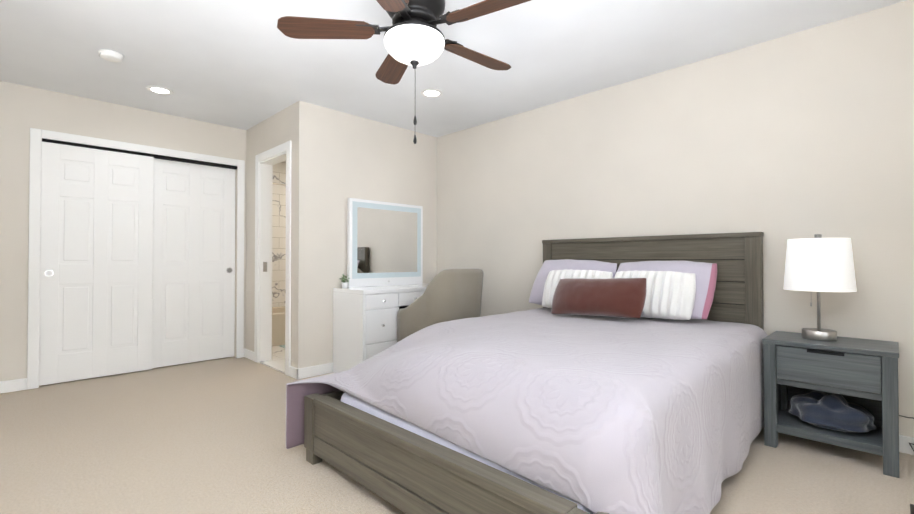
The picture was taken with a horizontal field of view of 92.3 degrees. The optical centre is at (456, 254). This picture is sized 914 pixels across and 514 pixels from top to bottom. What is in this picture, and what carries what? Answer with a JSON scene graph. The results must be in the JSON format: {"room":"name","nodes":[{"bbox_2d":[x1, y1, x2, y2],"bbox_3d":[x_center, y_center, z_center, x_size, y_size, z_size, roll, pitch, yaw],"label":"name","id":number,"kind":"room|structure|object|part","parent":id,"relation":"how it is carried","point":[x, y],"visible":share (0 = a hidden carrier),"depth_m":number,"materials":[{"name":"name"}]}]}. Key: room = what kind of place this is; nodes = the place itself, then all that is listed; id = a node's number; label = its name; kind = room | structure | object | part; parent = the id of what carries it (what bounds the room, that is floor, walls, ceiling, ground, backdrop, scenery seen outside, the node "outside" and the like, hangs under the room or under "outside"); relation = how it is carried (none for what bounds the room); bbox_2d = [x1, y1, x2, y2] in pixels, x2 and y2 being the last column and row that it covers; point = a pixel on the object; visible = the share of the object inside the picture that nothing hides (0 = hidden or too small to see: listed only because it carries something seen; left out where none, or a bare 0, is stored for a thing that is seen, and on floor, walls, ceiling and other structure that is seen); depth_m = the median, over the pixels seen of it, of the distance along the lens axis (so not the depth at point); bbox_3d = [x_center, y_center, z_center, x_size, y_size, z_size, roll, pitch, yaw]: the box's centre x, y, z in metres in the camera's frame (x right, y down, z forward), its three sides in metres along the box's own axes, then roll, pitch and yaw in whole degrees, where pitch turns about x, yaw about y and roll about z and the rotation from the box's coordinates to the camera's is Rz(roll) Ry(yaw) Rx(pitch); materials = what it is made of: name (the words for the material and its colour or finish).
{"room":"bedroom","nodes":[
{"label":"bedroom","id":0,"kind":"room"},
{"bbox_2d":[0,81,246,381],"bbox_3d":[-3.718,-0.143,3.355,0.120,2.440,3.980,-1,-1,45],"label":"wall","id":1,"kind":"structure","parent":0,"point":[24,109],"depth_m":3.55,"materials":[{"name":"paint"}]},
{"bbox_2d":[0,378,26,393],"bbox_3d":[-4.250,1.023,2.711,0.014,0.092,2.276,-1,-1,45],"label":"baseboard","id":2,"kind":"structure","parent":1,"relation":"attached to","point":[18,384],"depth_m":3.46,"materials":[{"name":"white wood"}]},
{"bbox_2d":[39,142,153,385],"bbox_3d":[-3.149,0.071,3.875,0.040,2.000,0.772,-1,-1,45],"label":"closet door","id":3,"kind":"structure","parent":1,"relation":"in","point":[96,280],"depth_m":3.84,"materials":[{"name":"white wood"}]},
{"bbox_2d":[27,128,244,389],"bbox_3d":[-2.900,0.033,4.151,0.123,2.106,1.652,-1,-1,45],"label":"trim","id":4,"kind":"structure","parent":1,"relation":"attached to","point":[38,137],"depth_m":3.68,"materials":[{"name":"white wood"}]},
{"bbox_2d":[152,158,234,367],"bbox_3d":[-2.658,0.078,4.433,0.040,2.000,0.772,-1,-1,45],"label":"closet door","id":5,"kind":"structure","parent":1,"relation":"in","point":[193,316],"depth_m":4.41,"materials":[{"name":"white wood"}]},
{"bbox_2d":[245,104,292,365],"bbox_3d":[-2.254,-0.126,4.791,2.330,2.440,0.120,-1,-1,45],"label":"wall","id":6,"kind":"structure","parent":0,"point":[273,131],"depth_m":4.57,"materials":[{"name":"paint"}]},
{"bbox_2d":[244,348,253,360],"bbox_3d":[-2.174,1.046,4.598,0.295,0.092,0.020,-1,-1,45],"label":"baseboard","id":7,"kind":"structure","parent":6,"relation":"attached to","point":[249,354],"depth_m":4.60,"materials":[{"name":"white wood"}]},
{"bbox_2d":[254,140,291,375],"bbox_3d":[-1.739,0.030,4.265,0.810,2.115,0.140,-1,-1,45],"label":"door frame","id":8,"kind":"structure","parent":6,"relation":"attached to","point":[266,161],"depth_m":4.46,"materials":[{"name":"white painted wood"}]},
{"bbox_2d":[267,345,284,368],"bbox_3d":[-1.665,1.094,5.283,2.210,0.012,1.610,-1,-1,45],"label":"floor","id":9,"kind":"structure","parent":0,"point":[278,355],"depth_m":4.67,"materials":[{"name":"tile"}]},
{"bbox_2d":[272,306,284,345],"bbox_3d":[-2.143,0.901,5.816,0.777,0.388,1.500,-1,-1,45],"label":"bathtub","id":10,"kind":"object","parent":9,"relation":"on","point":[278,326],"visible":0.02,"depth_m":5.28,"materials":[{"name":"beige ceramic"}]},
{"bbox_2d":[272,161,285,306],"bbox_3d":[-2.459,-0.109,6.151,0.120,2.440,1.520,-1,-1,45],"label":"wall","id":11,"kind":"structure","parent":0,"point":[279,243],"depth_m":6.07,"materials":[{"name":"tile"}]},
{"bbox_2d":[294,362,332,379],"bbox_3d":[-0.828,1.043,4.392,0.034,0.092,1.614,-1,-1,45],"label":"baseboard","id":12,"kind":"structure","parent":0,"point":[294,372],"depth_m":3.91,"materials":[{"name":"white wood"}]},
{"bbox_2d":[292,101,436,368],"bbox_3d":[-0.850,-0.130,4.466,0.120,2.440,1.640,-1,-1,45],"label":"wall","id":13,"kind":"structure","parent":0,"point":[340,158],"depth_m":4.08,"materials":[{"name":"paint"}]},
{"bbox_2d":[0,0,906,136],"bbox_3d":[-1.126,-1.411,1.949,8.320,0.060,6.220,-1,-1,45],"label":"ceiling","id":14,"kind":"structure","parent":0,"point":[244,64],"depth_m":2.95,"materials":[{"name":"paint"}]},
{"bbox_2d":[98,49,123,61],"bbox_3d":[-2.352,-1.349,2.985,0.138,0.037,0.138,-1,-1,45],"label":"smoke detector","id":15,"kind":"object","parent":14,"relation":"attached to","point":[110,55],"visible":1,"depth_m":2.95,"materials":[{"name":"white plastic"}]},
{"bbox_2d":[146,85,173,94],"bbox_3d":[-2.445,-1.355,3.614,0.188,0.009,0.188,-1,-1,45],"label":"recessed light","id":16,"kind":"object","parent":14,"relation":"in","point":[159,90],"visible":0.98,"depth_m":3.61,"materials":[{"name":"white glass"}]},
{"bbox_2d":[277,0,530,143],"bbox_3d":[-0.166,-0.960,2.160,1.242,0.834,1.223,-1,-1,45],"label":"ceiling fan","id":17,"kind":"object","parent":14,"relation":"hanging from","point":[413,36],"visible":1,"depth_m":2.08,"materials":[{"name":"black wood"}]},
{"label":"blade","id":18,"kind":"part","parent":17,"relation":"part of","materials":[{"name":"brown wood"}]},
{"bbox_3d":[-0.367,-1.084,2.539,0.148,0.006,0.460,12,-5,-21],"label":"blade","id":19,"kind":"part","parent":17,"relation":"part of","materials":[{"name":"brown wood"}]},
{"bbox_3d":[-0.310,-1.093,1.733,0.148,0.006,0.460,-11,-3,14],"label":"blade","id":20,"kind":"part","parent":17,"relation":"part of","materials":[{"name":"brown wood"}]},
{"bbox_3d":[0.118,-1.085,2.419,0.460,0.006,0.148,1,10,-40],"label":"blade","id":21,"kind":"part","parent":17,"relation":"part of","materials":[{"name":"brown wood"}]},
{"bbox_3d":[0.153,-1.091,1.921,0.460,0.006,0.148,0,10,32],"label":"blade","id":22,"kind":"part","parent":17,"relation":"part of","materials":[{"name":"brown wood"}]},
{"bbox_2d":[421,88,442,97],"bbox_3d":[-0.211,-1.354,3.676,0.188,0.009,0.188,-1,-1,45],"label":"recessed light","id":23,"kind":"object","parent":14,"relation":"in","point":[432,93],"visible":1,"depth_m":3.67,"materials":[{"name":"white glass"}]},
{"bbox_2d":[0,357,913,513],"bbox_3d":[-1.126,1.089,1.918,8.320,0.060,6.220,-1,-1,45],"label":"floor","id":24,"kind":"structure","parent":0,"point":[205,437],"depth_m":2.26,"materials":[{"name":"carpet"}]},
{"bbox_2d":[333,198,427,372],"bbox_3d":[-0.565,0.275,4.277,0.531,1.625,1.120,-1,-1,45],"label":"table","id":25,"kind":"object","parent":24,"relation":"on","point":[385,284],"visible":0.56,"depth_m":4.17,"materials":[{"name":"white wood"}]},
{"bbox_2d":[340,274,349,287],"bbox_3d":[-1.032,0.240,4.069,0.108,0.127,0.097,-1,-1,45],"label":"plant","id":26,"kind":"object","parent":25,"relation":"on","point":[344,284],"visible":1,"depth_m":4.05,"materials":[{"name":"green plant"}]},
{"bbox_2d":[397,268,483,341],"bbox_3d":[-0.120,0.600,3.907,0.620,0.964,0.598,-1,-1,45],"label":"chair","id":27,"kind":"object","parent":24,"relation":"on","point":[451,294],"visible":0.56,"depth_m":3.65,"materials":[{"name":"fabric"}]},
{"bbox_2d":[286,232,767,513],"bbox_3d":[0.580,0.458,2.475,1.809,1.215,2.396,-1,-1,45],"label":"bed","id":28,"kind":"object","parent":24,"relation":"on","point":[543,410],"visible":0.94,"depth_m":1.75,"materials":[{"name":"white fabric"}]},
{"bbox_3d":[0.600,0.656,2.532,1.510,0.329,2.133,-1,-1,45],"label":"mattress","id":29,"kind":"part","parent":28,"relation":"part of","materials":[{"name":"white fabric"}]},
{"bbox_2d":[529,259,616,304],"bbox_3d":[0.914,0.229,3.519,0.688,0.444,0.200,2,-32,45],"label":"pillow","id":30,"kind":"object","parent":28,"relation":"on","point":[537,290],"visible":0.27,"depth_m":3.57,"materials":[{"name":"purple fabric"}]},
{"bbox_2d":[542,269,612,307],"bbox_3d":[0.897,0.265,3.310,0.549,0.320,0.178,-1,-23,45],"label":"pillow","id":31,"kind":"object","parent":28,"relation":"on","point":[554,277],"visible":0.46,"depth_m":3.36,"materials":[{"name":"white fabric"}]},
{"bbox_2d":[551,278,645,317],"bbox_3d":[0.945,0.284,2.975,0.648,0.286,0.150,-3,-33,42],"label":"pillow","id":32,"kind":"object","parent":28,"relation":"on","point":[619,297],"visible":1,"depth_m":2.89,"materials":[{"name":"brown fabric"}]},
{"bbox_2d":[614,270,695,319],"bbox_3d":[1.288,0.260,2.923,0.178,0.320,0.549,27,-19,-40],"label":"pillow","id":33,"kind":"object","parent":28,"relation":"on","point":[670,294],"visible":0.62,"depth_m":2.78,"materials":[{"name":"white fabric"}]},
{"bbox_2d":[617,261,716,318],"bbox_3d":[1.396,0.228,3.033,0.688,0.444,0.200,-1,-36,45],"label":"pillow","id":34,"kind":"object","parent":28,"relation":"on","point":[706,275],"visible":0.46,"depth_m":2.86,"materials":[{"name":"purple fabric"}]},
{"bbox_2d":[762,331,898,477],"bbox_3d":[2.049,0.767,2.414,0.542,0.595,0.404,-1,-1,45],"label":"nightstand","id":35,"kind":"object","parent":24,"relation":"on","point":[863,373],"visible":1,"depth_m":2.30,"materials":[{"name":"grey wood"}]},
{"bbox_2d":[783,234,856,340],"bbox_3d":[2.030,0.177,2.465,0.318,0.585,0.318,-1,-1,45],"label":"table lamp","id":36,"kind":"object","parent":35,"relation":"on","point":[818,263],"visible":1,"depth_m":2.36,"materials":[{"name":"white fabric"}]},
{"bbox_2d":[788,391,875,431],"bbox_3d":[2.044,0.844,2.407,0.369,0.181,0.278,-1,-1,45],"label":"blanket","id":37,"kind":"object","parent":35,"relation":"in","point":[837,412],"visible":1,"depth_m":2.34,"materials":[{"name":"fabric"}]},
{"bbox_2d":[899,435,913,454],"bbox_3d":[1.663,1.027,3.099,5.350,0.092,0.014,-1,-1,45],"label":"baseboard","id":38,"kind":"structure","parent":24,"relation":"on","point":[904,446],"depth_m":2.35,"materials":[{"name":"white wood"}]},
{"bbox_2d":[910,504,913,513],"bbox_3d":[1.852,1.053,1.707,0.120,0.008,0.310,-1,-1,45],"label":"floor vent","id":39,"kind":"object","parent":24,"relation":"in","point":[911,508],"visible":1,"depth_m":1.81,"materials":[{"name":"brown metal"}]},
{"bbox_2d":[437,0,913,436],"bbox_3d":[0.898,-0.136,3.968,7.960,2.440,0.120,-1,-1,45],"label":"wall","id":40,"kind":"structure","parent":0,"point":[781,141],"depth_m":2.91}
]}

